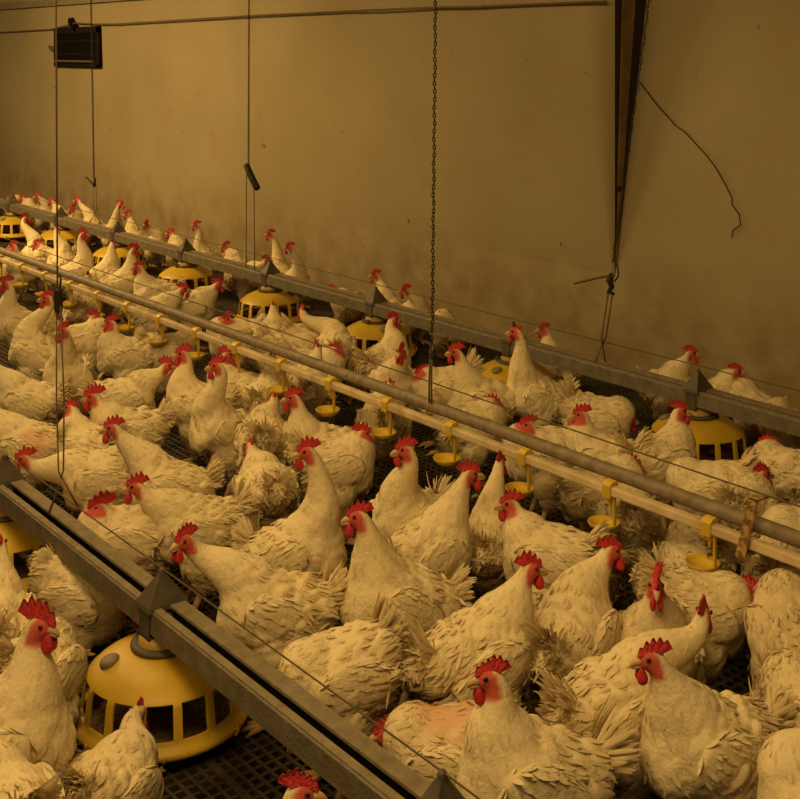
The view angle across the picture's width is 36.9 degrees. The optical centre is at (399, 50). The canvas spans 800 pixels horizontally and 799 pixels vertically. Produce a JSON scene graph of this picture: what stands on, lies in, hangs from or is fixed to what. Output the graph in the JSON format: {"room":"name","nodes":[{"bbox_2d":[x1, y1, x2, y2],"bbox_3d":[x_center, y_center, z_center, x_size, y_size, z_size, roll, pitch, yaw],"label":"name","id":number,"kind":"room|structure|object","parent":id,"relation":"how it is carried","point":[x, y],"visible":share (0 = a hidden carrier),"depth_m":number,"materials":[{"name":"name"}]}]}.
{"room":"farm building","nodes":[
{"label":"farm building","id":0,"kind":"room"},
{"bbox_2d":[0,209,755,798],"bbox_3d":[-2.936,1.465,6.480,4.656,0.031,18.204,0,0,-38],"label":"floor","id":1,"kind":"structure","parent":0,"point":[251,767],"depth_m":3.31,"materials":[{"name":"plastic"}]},
{"bbox_2d":[0,533,37,639],"bbox_3d":[-0.866,1.259,2.545,0.202,0.381,0.315,0,0,-15],"label":"chicken","id":2,"kind":"object","parent":1,"relation":"on","point":[12,590],"visible":0.38,"depth_m":2.56},
{"bbox_2d":[0,211,39,239],"bbox_3d":[-2.980,1.313,9.253,0.387,0.250,0.386,0,0,-10],"label":"pet feeder","id":3,"kind":"object","parent":1,"relation":"on","point":[12,219],"visible":0.71,"depth_m":9.15,"materials":[{"name":"yellow plastic"}]},
{"bbox_2d":[0,485,45,592],"bbox_3d":[-1.082,1.313,3.285,0.387,0.250,0.386,0,0,33],"label":"pet feeder","id":4,"kind":"object","parent":1,"relation":"on","point":[21,545],"visible":0.27,"depth_m":3.20,"materials":[{"name":"yellow plastic"}]},
{"bbox_2d":[0,239,46,304],"bbox_3d":[-2.162,1.263,6.905,0.273,0.373,0.197,0,0,-10],"label":"chicken","id":5,"kind":"object","parent":1,"relation":"on","point":[6,269],"visible":0.48,"depth_m":6.85},
{"bbox_2d":[0,274,55,371],"bbox_3d":[-1.681,1.220,5.375,0.287,0.459,0.191,0,0,-16],"label":"chicken","id":6,"kind":"object","parent":1,"relation":"on","point":[12,312],"visible":0.36,"depth_m":5.31},
{"bbox_2d":[0,740,66,798],"bbox_3d":[-0.632,1.279,1.923,0.187,0.340,0.304,0,0,-42],"label":"chicken","id":7,"kind":"object","parent":1,"relation":"on","point":[20,778],"visible":1,"depth_m":1.91},
{"bbox_2d":[0,409,70,493],"bbox_3d":[-1.159,1.256,3.722,0.340,0.386,0.201,0,0,10],"label":"chicken","id":8,"kind":"object","parent":1,"relation":"on","point":[17,431],"visible":0.4,"depth_m":3.67},
{"bbox_2d":[0,594,76,770],"bbox_3d":[-0.725,1.205,2.089,0.311,0.488,0.207,0,0,-22],"label":"chicken","id":9,"kind":"object","parent":1,"relation":"on","point":[35,716],"visible":0.8,"depth_m":2.08},
{"bbox_2d":[0,356,76,425],"bbox_3d":[-1.308,1.251,4.212,0.338,0.397,0.196,0,0,0],"label":"chicken","id":10,"kind":"object","parent":1,"relation":"on","point":[25,396],"visible":0.59,"depth_m":4.16},
{"bbox_2d":[8,288,76,380],"bbox_3d":[-1.453,1.210,4.883,0.288,0.480,0.192,0,0,5],"label":"chicken","id":11,"kind":"object","parent":1,"relation":"on","point":[30,349],"visible":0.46,"depth_m":4.83},
{"bbox_2d":[0,615,95,750],"bbox_3d":[-0.713,1.274,2.362,0.199,0.350,0.290,0,0,2],"label":"chicken","id":12,"kind":"object","parent":1,"relation":"on","point":[70,658],"visible":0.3,"depth_m":2.35},
{"bbox_2d":[46,227,75,300],"bbox_3d":[-1.921,1.225,6.816,0.193,0.448,0.314,0,0,-5],"label":"chicken","id":13,"kind":"object","parent":1,"relation":"on","point":[65,251],"visible":0.3,"depth_m":6.82},
{"bbox_2d":[47,227,94,298],"bbox_3d":[-1.805,1.208,6.589,0.291,0.482,0.188,0,0,-6],"label":"chicken","id":14,"kind":"object","parent":1,"relation":"on","point":[84,256],"visible":0.49,"depth_m":6.56},
{"bbox_2d":[39,320,103,416],"bbox_3d":[-1.239,1.222,4.557,0.248,0.455,0.232,0,0,-40],"label":"chicken","id":15,"kind":"object","parent":1,"relation":"on","point":[73,362],"visible":0.5,"depth_m":4.45},
{"bbox_2d":[47,309,104,367],"bbox_3d":[-1.356,1.277,5.075,0.277,0.344,0.196,0,0,-30],"label":"chicken","id":16,"kind":"object","parent":1,"relation":"on","point":[86,334],"visible":0.32,"depth_m":5.02},
{"bbox_2d":[26,542,137,655],"bbox_3d":[-0.772,1.339,2.897,0.246,0.287,0.240,0,0,-35],"label":"chicken","id":17,"kind":"object","parent":1,"relation":"on","point":[96,620],"visible":0.53,"depth_m":2.83},
{"bbox_2d":[11,429,152,515],"bbox_3d":[-0.911,1.268,3.450,0.412,0.362,0.194,0,0,-9],"label":"chicken","id":18,"kind":"object","parent":1,"relation":"on","point":[88,471],"visible":0.5,"depth_m":3.40},
{"bbox_2d":[62,271,101,324],"bbox_3d":[-1.491,1.252,5.656,0.203,0.394,0.286,0,0,-31],"label":"chicken","id":19,"kind":"object","parent":1,"relation":"on","point":[76,315],"visible":0.34,"depth_m":5.56},
{"bbox_2d":[54,397,131,517],"bbox_3d":[-0.948,1.266,3.688,0.279,0.366,0.220,0,0,21],"label":"chicken","id":20,"kind":"object","parent":1,"relation":"on","point":[82,432],"visible":0.23,"depth_m":3.66},
{"bbox_2d":[78,239,119,316],"bbox_3d":[-1.610,1.237,6.459,0.186,0.425,0.293,0,0,30],"label":"chicken","id":21,"kind":"object","parent":1,"relation":"on","point":[110,263],"visible":0.3,"depth_m":6.46},
{"bbox_2d":[55,696,165,798],"bbox_3d":[-0.495,1.320,2.196,0.204,0.274,0.475,0,0,16],"label":"chicken","id":22,"kind":"object","parent":1,"relation":"on","point":[124,764],"visible":0.92,"depth_m":2.09},
{"bbox_2d":[91,242,141,324],"bbox_3d":[-1.483,1.227,6.273,0.290,0.445,0.196,0,0,-20],"label":"chicken","id":23,"kind":"object","parent":1,"relation":"on","point":[125,271],"visible":0.47,"depth_m":6.23},
{"bbox_2d":[74,355,176,418],"bbox_3d":[-0.968,1.264,4.237,0.340,0.372,0.204,0,0,-29],"label":"chicken","id":24,"kind":"object","parent":1,"relation":"on","point":[138,388],"visible":0.43,"depth_m":4.20},
{"bbox_2d":[78,481,173,625],"bbox_3d":[-0.691,1.281,3.088,0.278,0.336,0.208,0,0,-5],"label":"chicken","id":25,"kind":"object","parent":1,"relation":"on","point":[131,523],"visible":0.41,"depth_m":3.03},
{"bbox_2d":[80,382,177,450],"bbox_3d":[-0.874,1.255,3.878,0.309,0.389,0.195,0,0,-15],"label":"chicken","id":26,"kind":"object","parent":1,"relation":"on","point":[157,423],"visible":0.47,"depth_m":3.84},
{"bbox_2d":[96,313,164,378],"bbox_3d":[-1.083,1.250,4.843,0.287,0.399,0.200,0,0,-10],"label":"chicken","id":27,"kind":"object","parent":1,"relation":"on","point":[118,354],"visible":0.7,"depth_m":4.78},
{"bbox_2d":[120,281,191,333],"bbox_3d":[-1.143,1.266,5.629,0.334,0.366,0.199,0,0,-15],"label":"chicken","id":28,"kind":"object","parent":1,"relation":"on","point":[163,298],"visible":0.39,"depth_m":5.59},
{"bbox_2d":[131,260,185,297],"bbox_3d":[-1.210,1.249,6.059,0.295,0.401,0.196,0,0,-10],"label":"chicken","id":29,"kind":"object","parent":1,"relation":"on","point":[142,277],"visible":0.37,"depth_m":6.01},
{"bbox_2d":[76,609,247,765],"bbox_3d":[-0.508,1.313,2.561,0.387,0.250,0.386,0,0,33],"label":"pet feeder","id":30,"kind":"object","parent":1,"relation":"on","point":[187,718],"visible":0.52,"depth_m":2.48,"materials":[{"name":"yellow plastic"}]},
{"bbox_2d":[0,454,464,798],"bbox_3d":[-0.957,1.174,3.133,0.094,0.138,4.300,0,0,-38],"label":"rail","id":31,"kind":"object","parent":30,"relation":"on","point":[354,764],"visible":1,"depth_m":2.34,"materials":[{"name":"metal"}]},
{"bbox_2d":[0,450,480,798],"bbox_3d":[-0.727,1.111,2.842,0.003,0.012,3.547,0,0,-38],"label":"wire","id":32,"kind":"object","parent":31,"relation":"attached to","point":[126,542],"visible":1,"depth_m":2.21,"materials":[{"name":"brown"}]},
{"bbox_2d":[98,414,226,571],"bbox_3d":[-0.670,1.235,3.391,0.355,0.429,0.194,0,0,-13],"label":"chicken","id":33,"kind":"object","parent":1,"relation":"on","point":[139,454],"visible":0.41,"depth_m":3.36},
{"bbox_2d":[132,322,196,393],"bbox_3d":[-0.962,1.275,4.902,0.279,0.348,0.203,0,0,-10],"label":"chicken","id":34,"kind":"object","parent":1,"relation":"on","point":[178,338],"visible":0.4,"depth_m":4.84},
{"bbox_2d":[158,261,214,289],"bbox_3d":[-1.268,1.313,7.087,0.386,0.250,0.387,0,0,-1],"label":"pet feeder","id":35,"kind":"object","parent":1,"relation":"on","point":[192,271],"visible":0.55,"depth_m":7.01,"materials":[{"name":"yellow plastic"}]},
{"bbox_2d":[120,471,257,609],"bbox_3d":[-0.542,1.260,3.098,0.349,0.378,0.190,0,0,-6],"label":"chicken","id":36,"kind":"object","parent":1,"relation":"on","point":[214,515],"visible":0.6,"depth_m":3.05},
{"bbox_2d":[162,276,226,355],"bbox_3d":[-0.996,1.268,5.765,0.320,0.364,0.193,0,0,3],"label":"chicken","id":37,"kind":"object","parent":1,"relation":"on","point":[204,295],"visible":0.35,"depth_m":5.72},
{"bbox_2d":[166,343,242,463],"bbox_3d":[-0.680,1.234,4.166,0.282,0.432,0.196,0,0,10],"label":"chicken","id":38,"kind":"object","parent":1,"relation":"on","point":[183,386],"visible":0.41,"depth_m":4.12},
{"bbox_2d":[188,353,262,496],"bbox_3d":[-0.554,1.208,3.915,0.289,0.482,0.204,0,0,-35],"label":"chicken","id":39,"kind":"object","parent":1,"relation":"on","point":[212,429],"visible":0.57,"depth_m":3.83},
{"bbox_2d":[206,344,259,403],"bbox_3d":[-0.565,1.257,4.334,0.274,0.384,0.190,0,0,5],"label":"chicken","id":40,"kind":"object","parent":1,"relation":"on","point":[244,378],"visible":0.17,"depth_m":4.31},
{"bbox_2d":[206,308,266,370],"bbox_3d":[-0.693,1.278,5.150,0.282,0.343,0.199,0,0,-10],"label":"chicken","id":41,"kind":"object","parent":1,"relation":"on","point":[237,324],"visible":0.33,"depth_m":5.11},
{"bbox_2d":[169,521,348,738],"bbox_3d":[-0.298,1.232,2.616,0.395,0.434,0.210,0,0,-4],"label":"chicken","id":42,"kind":"object","parent":1,"relation":"on","point":[280,606],"visible":0.66,"depth_m":2.57},
{"bbox_2d":[240,301,280,373],"bbox_3d":[-0.579,1.260,5.040,0.212,0.380,0.279,0,0,36],"label":"chicken","id":43,"kind":"object","parent":1,"relation":"on","point":[272,318],"visible":0.34,"depth_m":5.04},
{"bbox_2d":[233,391,288,474],"bbox_3d":[-0.426,1.275,3.772,0.196,0.349,0.299,0,0,-12],"label":"chicken","id":44,"kind":"object","parent":1,"relation":"on","point":[264,424],"visible":0.62,"depth_m":3.71},
{"bbox_2d":[227,438,302,532],"bbox_3d":[-0.372,1.280,3.337,0.199,0.338,0.316,0,0,-16],"label":"chicken","id":45,"kind":"object","parent":1,"relation":"on","point":[278,492],"visible":0.59,"depth_m":3.25},
{"bbox_2d":[233,285,300,322],"bbox_3d":[-0.685,1.313,6.364,0.386,0.250,0.387,0,0,-28],"label":"pet feeder","id":46,"kind":"object","parent":1,"relation":"on","point":[262,297],"visible":0.7,"depth_m":6.29,"materials":[{"name":"yellow plastic"}]},
{"bbox_2d":[239,353,295,420],"bbox_3d":[-0.468,1.260,4.196,0.200,0.379,0.310,0,0,10],"label":"chicken","id":47,"kind":"object","parent":1,"relation":"on","point":[255,391],"visible":0.34,"depth_m":4.15},
{"bbox_2d":[252,320,317,372],"bbox_3d":[-0.457,1.269,4.873,0.303,0.360,0.214,0,0,-10],"label":"chicken","id":48,"kind":"object","parent":1,"relation":"on","point":[262,332],"visible":0.28,"depth_m":4.83},
{"bbox_2d":[231,434,346,577],"bbox_3d":[-0.272,1.190,2.943,0.305,0.519,0.204,0,0,20],"label":"chicken","id":49,"kind":"object","parent":1,"relation":"on","point":[303,540],"visible":0.55,"depth_m":2.88},
{"bbox_2d":[280,241,310,308],"bbox_3d":[-0.603,1.252,6.791,0.176,0.395,0.247,0,0,-20],"label":"chicken","id":50,"kind":"object","parent":1,"relation":"on","point":[297,271],"visible":0.42,"depth_m":6.69},
{"bbox_2d":[277,767,327,798],"bbox_3d":[-0.225,1.258,1.773,0.289,0.383,0.206,0,0,-5],"label":"chicken","id":51,"kind":"object","parent":1,"relation":"on","point":[300,786],"visible":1,"depth_m":1.78},
{"bbox_2d":[276,338,346,422],"bbox_3d":[-0.344,1.276,4.625,0.278,0.346,0.204,0,0,-5],"label":"chicken","id":52,"kind":"object","parent":1,"relation":"on","point":[331,356],"visible":0.16,"depth_m":4.59},
{"bbox_2d":[287,342,340,423],"bbox_3d":[-0.321,1.265,4.338,0.246,0.369,0.260,0,0,-42],"label":"chicken","id":53,"kind":"object","parent":1,"relation":"on","point":[315,395],"visible":0.35,"depth_m":4.25},
{"bbox_2d":[280,385,368,465],"bbox_3d":[-0.233,1.243,3.744,0.283,0.412,0.184,0,0,-14],"label":"chicken","id":54,"kind":"object","parent":1,"relation":"on","point":[300,417],"visible":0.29,"depth_m":3.71},
{"bbox_2d":[298,304,357,404],"bbox_3d":[-0.293,1.255,4.915,0.242,0.390,0.317,0,0,-5],"label":"chicken","id":55,"kind":"object","parent":1,"relation":"on","point":[331,330],"visible":0.39,"depth_m":4.92},
{"bbox_2d":[283,421,375,544],"bbox_3d":[-0.204,1.279,3.557,0.280,0.341,0.188,0,0,-20],"label":"chicken","id":56,"kind":"object","parent":1,"relation":"on","point":[349,458],"visible":0.62,"depth_m":3.51},
{"bbox_2d":[278,591,409,798],"bbox_3d":[-0.113,1.261,2.355,0.279,0.376,0.219,0,0,-20],"label":"chicken","id":57,"kind":"object","parent":1,"relation":"on","point":[358,660],"visible":0.7,"depth_m":2.30},
{"bbox_2d":[351,310,411,393],"bbox_3d":[-0.075,1.244,4.709,0.209,0.411,0.289,0,0,40],"label":"chicken","id":58,"kind":"object","parent":1,"relation":"on","point":[392,338],"visible":0.4,"depth_m":4.69},
{"bbox_2d":[347,315,417,356],"bbox_3d":[-0.106,1.313,5.633,0.387,0.250,0.386,0,0,35],"label":"pet feeder","id":59,"kind":"object","parent":1,"relation":"on","point":[368,332],"visible":0.44,"depth_m":5.57,"materials":[{"name":"yellow plastic"}]},
{"bbox_2d":[355,377,412,494],"bbox_3d":[-0.051,1.273,3.926,0.193,0.353,0.303,0,0,-6],"label":"chicken","id":60,"kind":"object","parent":1,"relation":"on","point":[375,418],"visible":0.44,"depth_m":3.83},
{"bbox_2d":[368,342,418,449],"bbox_3d":[-0.021,1.249,4.444,0.198,0.401,0.303,0,0,5],"label":"chicken","id":61,"kind":"object","parent":1,"relation":"on","point":[400,361],"visible":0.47,"depth_m":4.33},
{"bbox_2d":[339,499,476,722],"bbox_3d":[0.019,1.213,2.657,0.316,0.474,0.200,0,0,-15],"label":"chicken","id":62,"kind":"object","parent":1,"relation":"on","point":[376,566],"visible":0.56,"depth_m":2.60},
{"bbox_2d":[368,434,454,538],"bbox_3d":[0.050,1.219,3.191,0.201,0.460,0.283,0,0,40],"label":"chicken","id":63,"kind":"object","parent":1,"relation":"on","point":[400,499],"visible":0.48,"depth_m":3.09},
{"bbox_2d":[396,283,431,347],"bbox_3d":[0.045,1.291,5.959,0.196,0.316,0.252,0,0,-25],"label":"chicken","id":64,"kind":"object","parent":1,"relation":"on","point":[417,302],"visible":0.38,"depth_m":5.88},
{"bbox_2d":[378,459,484,577],"bbox_3d":[0.053,1.234,2.933,0.239,0.431,0.267,0,0,23],"label":"chicken","id":65,"kind":"object","parent":1,"relation":"on","point":[442,529],"visible":0.49,"depth_m":2.92},
{"bbox_2d":[429,308,467,357],"bbox_3d":[0.247,1.359,5.722,0.184,0.242,0.250,0,0,-38],"label":"chicken","id":66,"kind":"object","parent":1,"relation":"on","point":[441,343],"visible":0.27,"depth_m":5.67},
{"bbox_2d":[369,678,528,786],"bbox_3d":[0.091,1.298,2.183,0.296,0.303,0.211,0,0,14],"label":"chicken","id":67,"kind":"object","parent":1,"relation":"on","point":[436,733],"visible":0.34,"depth_m":2.15},
{"bbox_2d":[411,346,486,457],"bbox_3d":[0.175,1.262,4.370,0.285,0.376,0.201,0,0,-15],"label":"chicken","id":68,"kind":"object","parent":1,"relation":"on","point":[440,375],"visible":0.3,"depth_m":4.31},
{"bbox_2d":[422,389,506,498],"bbox_3d":[0.212,1.277,3.938,0.282,0.344,0.195,0,0,-12],"label":"chicken","id":69,"kind":"object","parent":1,"relation":"on","point":[466,450],"visible":0.54,"depth_m":3.89},
{"bbox_2d":[398,550,547,707],"bbox_3d":[0.151,1.237,2.400,0.346,0.425,0.210,0,0,-26],"label":"chicken","id":70,"kind":"object","parent":1,"relation":"on","point":[438,664],"visible":0.68,"depth_m":2.34},
{"bbox_2d":[445,341,524,466],"bbox_3d":[0.305,1.234,4.239,0.297,0.431,0.191,0,0,-12],"label":"chicken","id":71,"kind":"object","parent":1,"relation":"on","point":[465,378],"visible":0.52,"depth_m":4.19},
{"bbox_2d":[466,450,506,606],"bbox_3d":[0.230,1.248,3.046,0.176,0.404,0.290,0,0,1],"label":"chicken","id":72,"kind":"object","parent":1,"relation":"on","point":[486,528],"visible":0.53,"depth_m":2.98},
{"bbox_2d":[481,354,552,383],"bbox_3d":[0.467,1.313,4.900,0.387,0.250,0.386,0,0,8],"label":"pet feeder","id":73,"kind":"object","parent":1,"relation":"on","point":[497,369],"visible":0.28,"depth_m":4.85,"materials":[{"name":"yellow plastic"}]},
{"bbox_2d":[501,412,571,519],"bbox_3d":[0.448,1.276,3.678,0.278,0.346,0.200,0,0,-10],"label":"chicken","id":74,"kind":"object","parent":1,"relation":"on","point":[546,491],"visible":0.48,"depth_m":3.62},
{"bbox_2d":[505,325,580,425],"bbox_3d":[0.499,1.210,4.272,0.295,0.480,0.200,0,0,-13],"label":"chicken","id":75,"kind":"object","parent":1,"relation":"on","point":[536,396],"visible":0.64,"depth_m":4.20},
{"bbox_2d":[456,654,640,798],"bbox_3d":[0.246,1.229,2.040,0.318,0.440,0.212,0,0,-21],"label":"chicken","id":76,"kind":"object","parent":1,"relation":"on","point":[508,752],"visible":0.98,"depth_m":1.98},
{"bbox_2d":[494,488,612,599],"bbox_3d":[0.371,1.264,2.916,0.295,0.370,0.197,0,0,21],"label":"chicken","id":77,"kind":"object","parent":1,"relation":"on","point":[559,547],"visible":0.43,"depth_m":2.88},
{"bbox_2d":[535,321,583,383],"bbox_3d":[0.683,1.341,5.160,0.175,0.316,0.265,0,0,-38],"label":"chicken","id":78,"kind":"object","parent":1,"relation":"on","point":[547,338],"visible":0.27,"depth_m":5.16},
{"bbox_2d":[518,534,627,719],"bbox_3d":[0.349,1.243,2.468,0.207,0.413,0.324,0,0,20],"label":"chicken","id":79,"kind":"object","parent":1,"relation":"on","point":[575,620],"visible":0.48,"depth_m":2.44},
{"bbox_2d":[553,371,638,438],"bbox_3d":[0.651,1.260,3.995,0.285,0.379,0.195,0,0,5],"label":"chicken","id":80,"kind":"object","parent":1,"relation":"on","point":[616,413],"visible":0.52,"depth_m":3.96},
{"bbox_2d":[551,441,645,532],"bbox_3d":[0.564,1.273,3.398,0.280,0.352,0.202,0,0,-10],"label":"chicken","id":81,"kind":"object","parent":1,"relation":"on","point":[576,502],"visible":0.41,"depth_m":3.33},
{"bbox_2d":[564,403,653,456],"bbox_3d":[0.631,1.259,3.616,0.286,0.380,0.200,0,0,15],"label":"chicken","id":82,"kind":"object","parent":1,"relation":"on","point":[580,420],"visible":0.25,"depth_m":3.60},
{"bbox_2d":[530,594,712,798],"bbox_3d":[0.428,1.249,2.245,0.399,0.400,0.203,0,0,-17],"label":"chicken","id":83,"kind":"object","parent":1,"relation":"on","point":[595,677],"visible":0.46,"depth_m":2.18},
{"bbox_2d":[590,483,667,606],"bbox_3d":[0.609,1.276,3.111,0.203,0.346,0.294,0,0,-5],"label":"chicken","id":84,"kind":"object","parent":1,"relation":"on","point":[638,528],"visible":0.36,"depth_m":3.00},
{"bbox_2d":[609,398,697,526],"bbox_3d":[0.762,1.251,3.594,0.275,0.396,0.191,0,0,-26],"label":"chicken","id":85,"kind":"object","parent":1,"relation":"on","point":[675,440],"visible":0.45,"depth_m":3.56},
{"bbox_2d":[619,561,706,684],"bbox_3d":[0.539,1.234,2.512,0.193,0.430,0.309,0,0,1],"label":"chicken","id":86,"kind":"object","parent":1,"relation":"on","point":[656,610],"visible":0.41,"depth_m":2.41},
{"bbox_2d":[636,344,701,420],"bbox_3d":[1.041,1.293,4.702,0.281,0.316,0.170,0,0,27],"label":"chicken","id":87,"kind":"object","parent":1,"relation":"on","point":[675,369],"visible":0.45,"depth_m":4.64},
{"bbox_2d":[629,542,758,692],"bbox_3d":[0.642,1.272,2.640,0.252,0.355,0.236,0,0,-36],"label":"chicken","id":88,"kind":"object","parent":1,"relation":"on","point":[725,591],"visible":0.49,"depth_m":2.59},
{"bbox_2d":[650,407,746,460],"bbox_3d":[1.035,1.313,4.174,0.387,0.250,0.386,0,0,-19],"label":"pet feeder","id":89,"kind":"object","parent":1,"relation":"on","point":[717,437],"visible":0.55,"depth_m":4.11,"materials":[{"name":"yellow plastic"}]},
{"bbox_2d":[651,520,745,575],"bbox_3d":[0.723,1.269,2.868,0.200,0.360,0.280,0,0,-14],"label":"chicken","id":90,"kind":"object","parent":1,"relation":"on","point":[680,541],"visible":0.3,"depth_m":2.82},
{"bbox_2d":[665,446,761,517],"bbox_3d":[0.883,1.274,3.358,0.274,0.352,0.200,0,0,15],"label":"chicken","id":91,"kind":"object","parent":1,"relation":"on","point":[688,480],"visible":0.39,"depth_m":3.32},
{"bbox_2d":[630,637,799,798],"bbox_3d":[0.556,1.230,2.107,0.319,0.438,0.223,0,0,-28],"label":"chicken","id":92,"kind":"object","parent":1,"relation":"on","point":[698,741],"visible":0.84,"depth_m":2.04},
{"bbox_2d":[684,362,746,417],"bbox_3d":[1.204,1.313,4.579,0.262,0.274,0.177,0,0,20],"label":"chicken","id":93,"kind":"object","parent":1,"relation":"on","point":[722,381],"visible":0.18,"depth_m":4.53},
{"bbox_2d":[698,461,781,538],"bbox_3d":[0.909,1.271,3.182,0.195,0.357,0.301,0,0,35],"label":"chicken","id":94,"kind":"object","parent":1,"relation":"on","point":[760,480],"visible":0.35,"depth_m":3.13},
{"bbox_2d":[728,377,787,448],"bbox_3d":[1.285,1.316,4.317,0.261,0.266,0.169,0,0,44],"label":"chicken","id":95,"kind":"object","parent":1,"relation":"on","point":[748,388],"visible":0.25,"depth_m":4.29},
{"bbox_2d":[733,568,799,691],"bbox_3d":[0.820,1.263,2.470,0.229,0.373,0.313,0,0,-8],"label":"chicken","id":96,"kind":"object","parent":1,"relation":"on","point":[771,623],"visible":0.56,"depth_m":2.47},
{"bbox_2d":[740,535,799,660],"bbox_3d":[0.877,1.271,2.783,0.210,0.356,0.296,0,0,20],"label":"chicken","id":97,"kind":"object","parent":1,"relation":"on","point":[757,565],"visible":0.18,"depth_m":2.71},
{"bbox_2d":[742,648,799,728],"bbox_3d":[0.751,1.271,2.193,0.209,0.356,0.294,0,0,-8],"label":"chicken","id":98,"kind":"object","parent":1,"relation":"on","point":[784,664],"visible":0.21,"depth_m":2.24},
{"bbox_2d":[753,432,799,505],"bbox_3d":[1.130,1.274,3.461,0.211,0.350,0.281,0,0,-32],"label":"chicken","id":99,"kind":"object","parent":1,"relation":"on","point":[783,462],"visible":0.44,"depth_m":3.40},
{"bbox_2d":[757,728,799,798],"bbox_3d":[0.713,1.260,1.932,0.277,0.379,0.186,0,0,35],"label":"chicken","id":100,"kind":"object","parent":1,"relation":"on","point":[778,760],"visible":1,"depth_m":1.94},
{"bbox_2d":[758,396,799,448],"bbox_3d":[1.347,1.327,4.154,0.168,0.247,0.286,0,0,-42],"label":"chicken","id":101,"kind":"object","parent":1,"relation":"on","point":[787,440],"visible":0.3,"depth_m":4.12},
{"bbox_2d":[760,503,799,536],"bbox_3d":[1.042,1.273,3.038,0.274,0.353,0.201,0,0,-9],"label":"chicken","id":102,"kind":"object","parent":1,"relation":"on","point":[786,515],"visible":0.26,"depth_m":3.00},
{"bbox_2d":[0,0,799,410],"bbox_3d":[-1.053,0.350,7.970,0.150,3.000,18.200,0,0,-38],"label":"wall","id":103,"kind":"structure","parent":0,"point":[726,73],"depth_m":5.08,"materials":[{"name":"paint"}]},
{"bbox_2d":[0,0,131,9],"bbox_3d":[-3.764,-0.407,11.181,0.050,0.060,9.800,0,0,-38],"label":"trim","id":104,"kind":"structure","parent":103,"relation":"attached to","point":[37,3],"depth_m":10.21,"materials":[{"name":"metal"}]},
{"bbox_2d":[0,0,645,273],"bbox_3d":[-2.948,-0.075,9.953,0.355,2.130,12.738,0,0,-38],"label":"wall panel","id":105,"kind":"object","parent":103,"relation":"attached to","point":[341,120],"visible":0.93,"depth_m":6.77,"materials":[{"name":"paint"}]},
{"bbox_2d":[48,18,102,67],"bbox_3d":[-2.654,-0.072,9.798,0.091,0.404,1.014,0,0,-38],"label":"vent box","id":106,"kind":"object","parent":105,"relation":"attached to","point":[74,42],"visible":0.83,"depth_m":9.71,"materials":[{"name":"black metal"}]},
{"bbox_2d":[0,0,606,32],"bbox_3d":[-1.923,-0.197,8.802,0.129,0.072,9.357,0,0,-37],"label":"wire","id":107,"kind":"object","parent":105,"relation":"attached to","point":[604,1],"visible":1,"depth_m":6.65,"materials":[{"name":"brown"}]},
{"bbox_2d":[615,0,635,265],"bbox_3d":[0.988,0.100,5.141,0.092,1.700,0.342,0,0,3],"label":"trim","id":108,"kind":"structure","parent":103,"relation":"attached to","point":[628,6],"depth_m":5.16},
{"bbox_3d":[-3.345,-1.180,6.153,6.000,0.060,18.200,0,0,-38],"label":"ceiling","id":109,"kind":"structure","parent":0,"visible":0},
{"bbox_2d":[48,0,79,512],"bbox_3d":[-0.834,-0.002,3.002,0.080,2.296,0.057,0,0,-2],"label":"rope","id":110,"kind":"object","parent":109,"relation":"hanging from","point":[58,292],"visible":0.98,"depth_m":3.01,"materials":[{"name":"brown"}]},
{"bbox_2d":[244,0,259,280],"bbox_3d":[-0.803,0.051,6.503,0.036,2.409,0.136,0,0,-38],"label":"rope","id":111,"kind":"object","parent":109,"relation":"hanging from","point":[249,173],"visible":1,"depth_m":6.52,"materials":[{"name":"brown"}]},
{"bbox_2d":[428,0,437,403],"bbox_3d":[0.100,-0.055,3.482,0.022,2.193,0.052,0,0,-38],"label":"suspension chain","id":112,"kind":"object","parent":109,"relation":"hanging from","point":[432,350],"visible":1,"depth_m":3.48,"materials":[{"name":"brown"}]},
{"bbox_2d":[0,247,799,571],"bbox_3d":[-2.260,1.073,6.439,0.081,0.217,14.100,0,0,-38],"label":"drinker line","id":113,"kind":"object","parent":112,"relation":"hanging from","point":[709,526],"visible":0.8,"depth_m":3.34,"materials":[{"name":"beige plastic"}]},
{"bbox_2d":[1,237,799,506],"bbox_3d":[-2.251,0.964,6.446,0.004,0.004,14.100,0,0,-38],"label":"wire","id":114,"kind":"object","parent":113,"relation":"attached to","point":[1,237],"visible":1,"depth_m":3.33,"materials":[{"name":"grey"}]},
{"bbox_2d":[588,515,619,532],"bbox_3d":[0.502,1.169,2.954,0.078,0.025,0.079,0,0,-38],"label":"cup","id":115,"kind":"object","parent":113,"relation":"on","point":[593,521],"depth_m":2.97,"materials":[{"name":"yellow plastic"}]},
{"bbox_2d":[685,554,719,571],"bbox_3d":[0.686,1.169,2.721,0.078,0.025,0.079,0,0,-38],"label":"cup","id":116,"kind":"object","parent":113,"relation":"on","point":[699,562],"depth_m":2.74,"materials":[{"name":"yellow plastic"}]},
{"bbox_2d":[574,0,650,361],"bbox_3d":[0.846,0.019,4.431,0.046,2.346,0.542,0,0,-41],"label":"suspension chain","id":117,"kind":"object","parent":109,"relation":"hanging from","point":[610,276],"visible":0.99,"depth_m":4.48,"materials":[{"name":"brown metal"}]},
{"bbox_2d":[0,194,799,436],"bbox_3d":[-1.800,1.174,7.761,0.094,0.138,12.600,0,0,-38],"label":"rail","id":118,"kind":"object","parent":117,"relation":"hanging from","point":[697,392],"visible":0.94,"depth_m":5.06,"materials":[{"name":"metal"}]},
{"bbox_2d":[2,190,799,391],"bbox_3d":[-1.753,1.102,7.734,0.004,0.004,12.500,0,0,-38],"label":"wire","id":119,"kind":"object","parent":118,"relation":"attached to","point":[2,190],"visible":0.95,"depth_m":5.07,"materials":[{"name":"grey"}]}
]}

